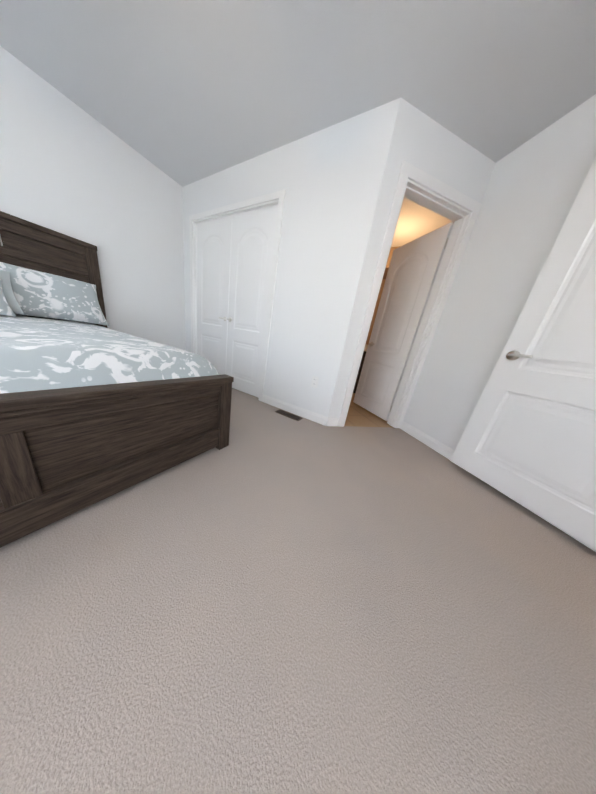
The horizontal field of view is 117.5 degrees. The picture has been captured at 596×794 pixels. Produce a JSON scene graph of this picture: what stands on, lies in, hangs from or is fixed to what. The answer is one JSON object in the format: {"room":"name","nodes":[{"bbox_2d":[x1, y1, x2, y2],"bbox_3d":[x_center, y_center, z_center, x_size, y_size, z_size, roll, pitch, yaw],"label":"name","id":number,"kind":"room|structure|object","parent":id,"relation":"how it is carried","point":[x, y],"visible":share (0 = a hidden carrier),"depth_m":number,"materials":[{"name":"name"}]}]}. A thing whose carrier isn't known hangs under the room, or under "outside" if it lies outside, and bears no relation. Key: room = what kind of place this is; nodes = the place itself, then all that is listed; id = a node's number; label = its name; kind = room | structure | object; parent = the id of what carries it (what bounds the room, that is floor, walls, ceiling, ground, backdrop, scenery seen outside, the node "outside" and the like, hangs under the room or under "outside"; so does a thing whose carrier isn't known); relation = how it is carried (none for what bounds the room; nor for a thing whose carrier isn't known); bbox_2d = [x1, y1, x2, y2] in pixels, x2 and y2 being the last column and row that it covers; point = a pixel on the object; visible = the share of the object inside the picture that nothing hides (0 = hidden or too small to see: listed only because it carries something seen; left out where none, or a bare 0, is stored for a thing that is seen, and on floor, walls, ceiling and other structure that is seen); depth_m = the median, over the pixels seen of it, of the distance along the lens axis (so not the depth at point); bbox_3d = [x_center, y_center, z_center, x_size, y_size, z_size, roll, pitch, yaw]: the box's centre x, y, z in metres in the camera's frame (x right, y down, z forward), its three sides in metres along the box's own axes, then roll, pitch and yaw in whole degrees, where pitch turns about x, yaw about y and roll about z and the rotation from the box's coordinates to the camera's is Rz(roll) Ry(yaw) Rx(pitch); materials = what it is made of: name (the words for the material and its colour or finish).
{"room":"bedroom","nodes":[
{"label":"bedroom","id":0,"kind":"room"},
{"bbox_2d":[0,46,185,350],"bbox_3d":[-2.409,-1.325,1.538,0.120,2.420,4.479,18,19,26],"label":"wall","id":1,"kind":"structure","parent":0,"point":[69,167],"depth_m":1.81,"materials":[{"name":"white paint"}]},
{"bbox_2d":[182,98,400,416],"bbox_3d":[-0.564,-1.207,2.162,2.538,2.420,0.120,18,19,26],"label":"wall","id":2,"kind":"structure","parent":0,"point":[328,180],"depth_m":1.67,"materials":[{"name":"white paint"}]},
{"bbox_2d":[197,217,231,374],"bbox_3d":[-1.199,-1.212,2.499,0.676,2.000,0.076,18,19,26],"label":"closet door","id":3,"kind":"structure","parent":2,"relation":"in","point":[213,256],"depth_m":2.42,"materials":[{"name":"white wood"}]},
{"bbox_2d":[189,189,285,400],"bbox_3d":[-0.893,-1.150,2.360,1.505,2.091,0.138,18,19,26],"label":"trim","id":4,"kind":"structure","parent":2,"relation":"attached to","point":[273,199],"depth_m":2.06,"materials":[{"name":"white wood"}]},
{"bbox_2d":[226,206,277,397],"bbox_3d":[-0.619,-1.021,2.198,0.676,2.000,0.076,18,19,26],"label":"closet door","id":5,"kind":"structure","parent":2,"relation":"in","point":[252,242],"depth_m":2.14,"materials":[{"name":"white wood"}]},
{"bbox_2d":[262,394,337,425],"bbox_3d":[-0.025,0.147,2.062,0.964,0.095,0.035,18,19,26],"label":"baseboard","id":6,"kind":"structure","parent":2,"relation":"attached to","point":[326,421],"depth_m":2.01,"materials":[{"name":"white wood"}]},
{"bbox_2d":[311,376,318,387],"bbox_3d":[0.174,-0.156,1.873,0.072,0.116,0.008,18,19,26],"label":"electrical outlet","id":7,"kind":"object","parent":2,"relation":"attached to","point":[314,382],"visible":1,"depth_m":1.87,"materials":[{"name":"white plastic"}]},
{"bbox_2d":[0,388,595,793],"bbox_3d":[-0.741,0.444,0.910,4.270,0.020,4.209,18,19,26],"label":"floor carpet","id":8,"kind":"object","parent":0,"point":[268,600],"visible":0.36,"depth_m":0.52,"materials":[{"name":"beige carpet"}]},
{"bbox_2d":[0,211,233,547],"bbox_3d":[-1.688,-0.451,0.908,2.141,1.368,1.744,18,19,26],"label":"bed","id":9,"kind":"object","parent":8,"relation":"on","point":[94,408],"visible":1,"depth_m":0.80,"materials":[{"name":"brown wood"}]},
{"bbox_2d":[275,409,302,420],"bbox_3d":[-0.104,0.197,2.005,0.310,0.009,0.105,18,19,26],"label":"air vent register","id":10,"kind":"object","parent":8,"relation":"on","point":[289,415],"visible":1,"depth_m":1.99,"materials":[{"name":"brown metal"}]},
{"bbox_2d":[0,0,595,246],"bbox_3d":[1.268,-2.091,1.666,6.300,0.120,9.800,18,19,26],"label":"ceiling","id":11,"kind":"structure","parent":0,"point":[182,93],"depth_m":1.14,"materials":[{"name":"white paint"}]},
{"bbox_2d":[344,393,393,427],"bbox_3d":[0.883,0.107,2.885,1.800,0.020,2.600,18,19,26],"label":"floor","id":12,"kind":"structure","parent":0,"point":[358,415],"depth_m":2.30,"materials":[{"name":"brown wood"}]},
{"bbox_2d":[353,344,367,392],"bbox_3d":[1.281,-0.569,3.579,1.245,0.975,0.580,18,19,26],"label":"bathroom vanity","id":13,"kind":"object","parent":12,"relation":"on","point":[360,367],"visible":0.06,"depth_m":3.37,"materials":[{"name":"black"}]},
{"bbox_2d":[366,279,385,344],"bbox_3d":[1.706,-1.269,3.598,1.840,2.420,0.120,18,19,26],"label":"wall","id":14,"kind":"structure","parent":0,"point":[375,310],"depth_m":3.54,"materials":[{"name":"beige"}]},
{"bbox_2d":[383,246,400,278],"bbox_3d":[1.722,-2.223,3.022,1.600,0.280,0.500,18,19,26],"label":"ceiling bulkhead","id":15,"kind":"object","parent":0,"point":[388,261],"depth_m":2.90,"materials":[{"name":"beige"}]},
{"bbox_2d":[328,98,494,424],"bbox_3d":[0.939,-0.825,1.744,0.977,2.420,0.120,4,18,-17],"label":"wall","id":16,"kind":"structure","parent":0,"point":[425,143],"depth_m":1.40,"materials":[{"name":"white paint"}]},
{"bbox_2d":[353,222,453,420],"bbox_3d":[1.163,-0.767,2.264,0.133,2.030,0.679,3,18,-22],"label":"bathroom door","id":17,"kind":"structure","parent":16,"relation":"in","point":[414,265],"depth_m":2.16,"materials":[{"name":"white painted wood"}]},
{"bbox_2d":[337,160,481,427],"bbox_3d":[0.976,-0.690,1.802,0.849,2.143,0.152,4,18,-17],"label":"door frame","id":18,"kind":"structure","parent":16,"relation":"attached to","point":[459,209],"depth_m":1.63,"materials":[{"name":"white wood"}]},
{"bbox_2d":[403,94,595,449],"bbox_3d":[1.643,-0.552,1.246,0.120,2.420,1.556,4,18,-17],"label":"wall","id":19,"kind":"structure","parent":0,"point":[534,185],"depth_m":1.41,"materials":[{"name":"white paint"}]},
{"bbox_2d":[400,421,595,551],"bbox_3d":[1.403,0.551,1.535,0.991,0.095,0.989,18,19,26],"label":"baseboard","id":20,"kind":"structure","parent":19,"relation":"attached to","point":[447,452],"depth_m":1.78,"materials":[{"name":"white wood"}]},
{"bbox_2d":[450,157,595,549],"bbox_3d":[1.579,-0.290,0.899,0.133,2.030,0.771,4,18,-19],"label":"entry door","id":21,"kind":"structure","parent":19,"relation":"in","point":[527,439],"depth_m":1.06,"materials":[{"name":"white wood"}]}
]}

